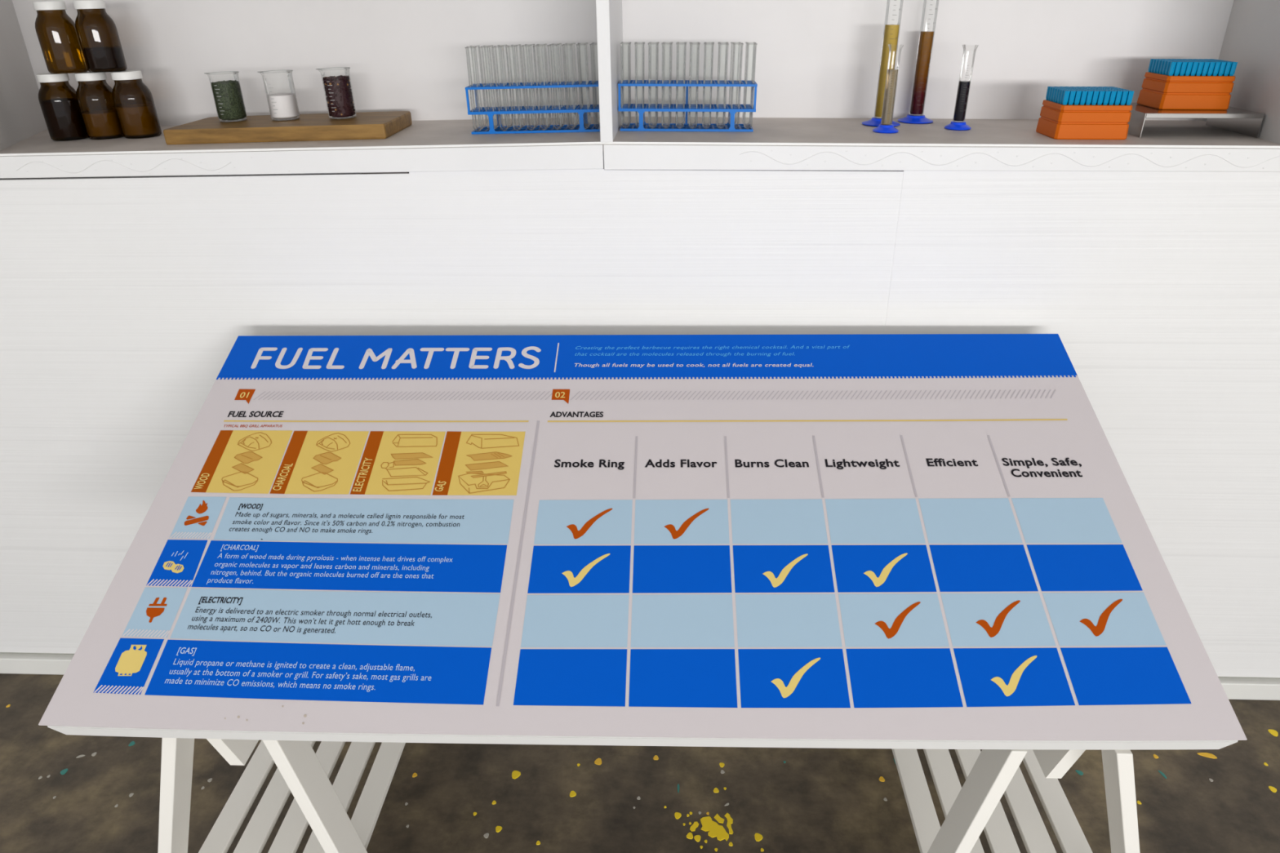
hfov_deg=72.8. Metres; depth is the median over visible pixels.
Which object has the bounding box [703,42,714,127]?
test tube
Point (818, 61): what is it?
shelf
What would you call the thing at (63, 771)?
paint spot
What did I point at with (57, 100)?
bottle
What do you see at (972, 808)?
trestle
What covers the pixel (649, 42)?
test tube
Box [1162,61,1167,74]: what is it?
pipette tip
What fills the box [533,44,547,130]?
test tube
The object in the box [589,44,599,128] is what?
test tube
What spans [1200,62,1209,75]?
pipette tip
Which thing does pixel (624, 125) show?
test tube
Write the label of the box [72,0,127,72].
bottle
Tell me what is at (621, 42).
test tube
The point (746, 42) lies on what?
test tube
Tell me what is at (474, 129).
test tube
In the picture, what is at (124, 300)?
wall
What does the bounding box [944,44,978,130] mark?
cylinder
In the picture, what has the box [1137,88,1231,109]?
tray
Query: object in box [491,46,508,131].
test tube
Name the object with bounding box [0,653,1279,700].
baseboard
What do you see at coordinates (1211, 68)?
pipette tip
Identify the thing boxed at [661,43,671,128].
test tube
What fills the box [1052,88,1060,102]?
pipette tip
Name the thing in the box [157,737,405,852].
trestle
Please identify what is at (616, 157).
trim
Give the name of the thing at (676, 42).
test tube
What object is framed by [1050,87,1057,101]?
pipette tip
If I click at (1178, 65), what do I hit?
pipette tip
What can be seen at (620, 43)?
test tube
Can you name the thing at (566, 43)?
test tube
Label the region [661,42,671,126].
test tube
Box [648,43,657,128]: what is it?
test tube
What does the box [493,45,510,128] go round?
test tube
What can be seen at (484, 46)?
test tube
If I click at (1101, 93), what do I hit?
pipette tip
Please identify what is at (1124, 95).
pipette tip
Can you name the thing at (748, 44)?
test tube
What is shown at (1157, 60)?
pipette tip
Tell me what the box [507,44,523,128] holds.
test tube
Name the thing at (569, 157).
trim
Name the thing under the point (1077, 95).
pipette tip
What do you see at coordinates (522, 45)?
test tube
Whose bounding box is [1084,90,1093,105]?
pipette tip
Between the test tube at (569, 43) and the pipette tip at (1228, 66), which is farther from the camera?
the test tube at (569, 43)
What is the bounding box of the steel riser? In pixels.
[1127,102,1265,137]
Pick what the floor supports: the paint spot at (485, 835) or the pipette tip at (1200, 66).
the paint spot at (485, 835)
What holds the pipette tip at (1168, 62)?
on the tip box at (1160, 91)
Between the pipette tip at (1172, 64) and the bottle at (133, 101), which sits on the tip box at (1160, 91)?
the pipette tip at (1172, 64)
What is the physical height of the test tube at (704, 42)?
0.146 m
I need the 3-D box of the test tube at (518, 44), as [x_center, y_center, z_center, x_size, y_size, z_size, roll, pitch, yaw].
[-0.228,-0.643,1.643,0.019,0.146,0.019,0,27,3]
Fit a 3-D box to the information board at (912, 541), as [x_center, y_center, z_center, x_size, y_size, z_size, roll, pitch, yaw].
[-0.005,0.123,1.348,1.500,0.304,0.713,0,27,2]
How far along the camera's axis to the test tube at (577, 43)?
1.61 m
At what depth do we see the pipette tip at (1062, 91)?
1.51 m
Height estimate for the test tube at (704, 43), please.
0.146 m
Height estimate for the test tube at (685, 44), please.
0.146 m
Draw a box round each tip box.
[1035,99,1132,139]
[1137,71,1235,109]
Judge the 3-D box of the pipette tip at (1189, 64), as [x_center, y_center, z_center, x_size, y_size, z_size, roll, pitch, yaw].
[0.975,-0.636,1.544,0.009,0.022,0.010,1,27,2]
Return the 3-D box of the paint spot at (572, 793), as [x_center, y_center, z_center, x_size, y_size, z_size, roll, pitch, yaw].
[-0.137,0.751,1.777,0.014,0.001,0.016,0,27,3]
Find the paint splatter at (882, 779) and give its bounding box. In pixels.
[879,776,884,782]
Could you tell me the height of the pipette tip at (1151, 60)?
0.022 m
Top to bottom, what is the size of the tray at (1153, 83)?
0.029 m
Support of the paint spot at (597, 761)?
on the floor
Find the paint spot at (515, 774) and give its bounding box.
[511,770,520,778]
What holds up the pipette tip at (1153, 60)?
on the tip box at (1160, 91)
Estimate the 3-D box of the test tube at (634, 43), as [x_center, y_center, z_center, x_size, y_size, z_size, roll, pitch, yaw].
[-0.001,-0.623,1.593,0.019,0.146,0.019,1,27,2]
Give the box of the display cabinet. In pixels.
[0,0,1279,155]
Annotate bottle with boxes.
[32,0,88,73]
[35,72,88,141]
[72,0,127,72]
[74,71,124,139]
[110,70,161,138]
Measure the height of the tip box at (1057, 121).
0.056 m
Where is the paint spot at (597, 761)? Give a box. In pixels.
[594,758,601,764]
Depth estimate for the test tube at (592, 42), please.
1.63 m
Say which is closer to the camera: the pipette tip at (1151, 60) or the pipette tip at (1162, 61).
the pipette tip at (1162, 61)
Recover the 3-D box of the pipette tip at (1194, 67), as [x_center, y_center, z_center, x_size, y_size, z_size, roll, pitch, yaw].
[0.984,-0.635,1.543,0.009,0.022,0.010,1,27,2]
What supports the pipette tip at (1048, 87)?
on the tip box at (1057, 121)
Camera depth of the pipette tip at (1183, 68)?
1.54 m
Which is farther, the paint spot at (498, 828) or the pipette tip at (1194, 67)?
the paint spot at (498, 828)
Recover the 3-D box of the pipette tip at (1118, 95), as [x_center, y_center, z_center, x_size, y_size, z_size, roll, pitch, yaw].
[0.824,-0.566,1.497,0.009,0.022,0.010,1,27,2]
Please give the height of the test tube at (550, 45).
0.146 m
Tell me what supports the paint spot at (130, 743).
on the floor
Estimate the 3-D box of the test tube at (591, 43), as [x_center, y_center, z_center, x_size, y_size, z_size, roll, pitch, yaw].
[-0.078,-0.632,1.613,0.019,0.146,0.019,0,27,3]
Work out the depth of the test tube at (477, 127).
1.62 m
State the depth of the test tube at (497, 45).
1.64 m
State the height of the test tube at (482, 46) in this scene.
0.146 m
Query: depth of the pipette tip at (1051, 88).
1.55 m
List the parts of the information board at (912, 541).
yellow panel, yellow panel, yellow panel, yellow panel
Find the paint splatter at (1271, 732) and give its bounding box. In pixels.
[1267,728,1278,736]
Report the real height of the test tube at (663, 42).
0.146 m
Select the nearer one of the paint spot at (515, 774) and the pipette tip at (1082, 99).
the pipette tip at (1082, 99)
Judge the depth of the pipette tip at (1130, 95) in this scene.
1.49 m
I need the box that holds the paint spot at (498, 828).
[495,826,502,832]
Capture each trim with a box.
[0,144,604,178]
[603,144,1279,171]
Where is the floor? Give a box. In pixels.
[0,673,1279,852]
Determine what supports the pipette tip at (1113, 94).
on the tip box at (1057, 121)
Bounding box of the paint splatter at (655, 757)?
[653,755,658,759]
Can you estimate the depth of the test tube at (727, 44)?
1.59 m
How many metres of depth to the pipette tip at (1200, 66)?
1.54 m
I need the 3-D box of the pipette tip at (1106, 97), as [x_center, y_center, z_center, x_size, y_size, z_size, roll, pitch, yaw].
[0.804,-0.567,1.498,0.009,0.022,0.010,1,27,2]
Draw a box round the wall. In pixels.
[0,168,1279,678]
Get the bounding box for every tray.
[1035,116,1128,139]
[1040,99,1132,123]
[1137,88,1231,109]
[1141,71,1235,93]
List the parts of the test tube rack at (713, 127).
corner post, leg, post, frame, leg, corner post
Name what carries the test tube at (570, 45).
in the test tube rack at (583, 113)
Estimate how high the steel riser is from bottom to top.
0.041 m
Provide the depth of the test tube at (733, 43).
1.58 m
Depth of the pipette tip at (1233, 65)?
1.54 m
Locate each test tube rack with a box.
[465,80,599,133]
[617,80,757,131]
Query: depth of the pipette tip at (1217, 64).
1.54 m
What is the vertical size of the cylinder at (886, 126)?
0.148 m
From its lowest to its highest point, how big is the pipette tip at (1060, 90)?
0.022 m
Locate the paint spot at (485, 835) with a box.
[483,833,488,838]
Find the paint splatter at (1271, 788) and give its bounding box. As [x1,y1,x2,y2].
[1268,786,1276,792]
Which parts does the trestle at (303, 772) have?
leg, leg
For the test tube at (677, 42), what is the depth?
1.64 m
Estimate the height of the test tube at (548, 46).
0.146 m
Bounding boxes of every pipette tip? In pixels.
[1045,86,1053,100]
[1048,86,1052,100]
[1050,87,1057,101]
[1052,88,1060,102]
[1054,88,1059,102]
[1057,88,1062,103]
[1059,89,1066,104]
[1062,90,1070,105]
[1067,90,1075,105]
[1073,90,1081,105]
[1079,90,1087,105]
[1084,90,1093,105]
[1090,90,1099,105]
[1096,90,1105,105]
[1102,90,1111,105]
[1108,90,1116,105]
[1114,90,1122,105]
[1120,90,1128,105]
[1125,90,1133,105]
[1148,58,1156,71]
[1151,59,1155,72]
[1153,59,1162,73]
[1156,60,1161,73]
[1159,60,1168,74]
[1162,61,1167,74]
[1164,61,1173,75]
[1168,62,1176,75]
[1173,62,1182,75]
[1178,62,1187,75]
[1184,62,1193,75]
[1190,62,1199,75]
[1195,62,1204,75]
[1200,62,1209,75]
[1206,62,1215,75]
[1212,62,1221,75]
[1217,62,1226,75]
[1222,62,1231,75]
[1228,62,1237,75]
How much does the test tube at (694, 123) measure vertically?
0.146 m
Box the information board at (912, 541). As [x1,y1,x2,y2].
[38,333,1247,750]
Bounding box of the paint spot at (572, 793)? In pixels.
[569,791,576,797]
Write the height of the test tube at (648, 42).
0.146 m
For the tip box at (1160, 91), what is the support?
on the steel riser
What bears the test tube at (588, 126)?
in the test tube rack at (583, 113)
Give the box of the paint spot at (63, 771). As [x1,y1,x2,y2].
[60,768,67,774]
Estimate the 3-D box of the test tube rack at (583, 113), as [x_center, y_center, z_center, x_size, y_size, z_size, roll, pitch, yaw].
[-0.191,-0.601,1.634,0.252,0.082,0.076,0,27,3]
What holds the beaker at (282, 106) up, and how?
on the cutting board at (366, 125)
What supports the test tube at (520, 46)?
in the test tube rack at (583, 113)
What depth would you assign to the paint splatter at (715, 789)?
1.78 m
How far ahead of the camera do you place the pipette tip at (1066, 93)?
1.50 m
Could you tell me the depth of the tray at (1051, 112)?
1.50 m
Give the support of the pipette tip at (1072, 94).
on the tip box at (1057, 121)
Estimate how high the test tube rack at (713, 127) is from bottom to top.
0.082 m
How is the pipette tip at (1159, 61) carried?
on the tip box at (1160, 91)
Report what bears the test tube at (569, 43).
in the test tube rack at (583, 113)
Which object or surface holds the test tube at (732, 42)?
in the test tube rack at (713, 127)
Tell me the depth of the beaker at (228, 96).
1.66 m
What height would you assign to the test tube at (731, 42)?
0.146 m
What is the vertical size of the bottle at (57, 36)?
0.122 m
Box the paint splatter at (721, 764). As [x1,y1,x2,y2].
[719,762,724,767]
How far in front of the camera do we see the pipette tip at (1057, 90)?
1.53 m
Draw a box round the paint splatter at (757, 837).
[754,833,763,841]
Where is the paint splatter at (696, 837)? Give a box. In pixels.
[693,835,700,842]
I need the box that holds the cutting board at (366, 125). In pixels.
[163,111,412,144]
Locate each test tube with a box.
[464,46,481,131]
[466,46,484,129]
[469,45,486,128]
[478,46,495,130]
[480,45,497,128]
[483,44,499,127]
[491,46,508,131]
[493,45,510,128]
[497,44,512,127]
[505,45,521,130]
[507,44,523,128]
[511,44,526,127]
[520,45,535,130]
[521,44,537,128]
[524,44,539,126]
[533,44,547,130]
[536,44,550,128]
[537,43,551,125]
[546,44,561,129]
[549,44,564,128]
[551,43,565,125]
[561,44,575,129]
[563,43,577,128]
[565,43,578,125]
[576,44,589,128]
[577,43,591,127]
[578,42,591,125]
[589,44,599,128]
[591,42,599,124]
[591,43,599,127]
[619,43,630,128]
[620,42,630,126]
[621,41,631,124]
[634,43,644,128]
[635,41,644,124]
[648,41,659,124]
[648,42,657,126]
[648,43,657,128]
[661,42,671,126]
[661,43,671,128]
[662,41,672,124]
[675,42,686,126]
[675,43,686,128]
[676,41,686,124]
[688,41,698,124]
[688,43,700,128]
[689,42,700,126]
[702,43,714,128]
[703,41,714,124]
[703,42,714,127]
[715,42,728,127]
[716,43,728,128]
[728,41,740,124]
[729,42,742,127]
[730,43,743,128]
[742,41,754,125]
[742,42,756,127]
[743,43,757,128]
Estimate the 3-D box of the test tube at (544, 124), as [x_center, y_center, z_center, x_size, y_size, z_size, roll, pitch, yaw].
[-0.179,-0.643,1.640,0.019,0.146,0.019,0,27,3]
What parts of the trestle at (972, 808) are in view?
leg, leg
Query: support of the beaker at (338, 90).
on the cutting board at (366, 125)
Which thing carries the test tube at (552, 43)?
in the test tube rack at (583, 113)
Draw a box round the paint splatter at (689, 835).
[686,832,693,839]
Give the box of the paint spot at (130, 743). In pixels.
[128,741,134,746]
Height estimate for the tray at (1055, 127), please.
0.027 m
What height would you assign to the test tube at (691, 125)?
0.146 m
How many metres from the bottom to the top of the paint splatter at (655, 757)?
0.001 m
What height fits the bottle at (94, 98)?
0.120 m
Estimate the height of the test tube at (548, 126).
0.146 m
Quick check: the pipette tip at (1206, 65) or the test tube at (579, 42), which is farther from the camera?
the test tube at (579, 42)
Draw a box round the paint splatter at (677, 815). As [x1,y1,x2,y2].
[674,812,681,819]
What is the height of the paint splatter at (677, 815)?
0.001 m
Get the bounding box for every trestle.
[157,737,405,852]
[891,748,1139,852]
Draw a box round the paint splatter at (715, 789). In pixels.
[713,787,719,792]
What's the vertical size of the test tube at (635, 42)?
0.146 m
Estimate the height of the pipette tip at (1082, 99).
0.022 m
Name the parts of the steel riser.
plate, plate, plate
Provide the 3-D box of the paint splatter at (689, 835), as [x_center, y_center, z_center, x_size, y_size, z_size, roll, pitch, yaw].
[0.096,0.793,1.685,0.013,0.001,0.016,0,27,3]
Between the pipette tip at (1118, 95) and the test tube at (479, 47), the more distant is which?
the test tube at (479, 47)
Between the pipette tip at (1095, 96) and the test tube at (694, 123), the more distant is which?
the test tube at (694, 123)
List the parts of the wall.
wall panel, wall panel, wall panel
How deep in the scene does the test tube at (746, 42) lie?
1.63 m
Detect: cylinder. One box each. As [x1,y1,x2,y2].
[862,0,903,126]
[872,44,903,133]
[897,0,939,124]
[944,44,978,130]
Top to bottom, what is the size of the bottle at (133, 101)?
0.120 m
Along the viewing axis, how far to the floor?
1.77 m
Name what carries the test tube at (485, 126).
in the test tube rack at (583, 113)
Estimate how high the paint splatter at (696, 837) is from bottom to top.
0.001 m
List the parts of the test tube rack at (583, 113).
corner post, leg, frame, leg, leg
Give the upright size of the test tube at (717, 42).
0.146 m
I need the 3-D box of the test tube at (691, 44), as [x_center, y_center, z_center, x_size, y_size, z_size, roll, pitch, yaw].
[0.098,-0.621,1.588,0.019,0.146,0.019,1,27,2]
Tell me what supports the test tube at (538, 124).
in the test tube rack at (583, 113)
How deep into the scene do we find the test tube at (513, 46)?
1.60 m
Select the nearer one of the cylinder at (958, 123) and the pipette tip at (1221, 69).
the pipette tip at (1221, 69)
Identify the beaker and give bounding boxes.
[204,71,247,121]
[257,70,299,120]
[315,66,356,119]

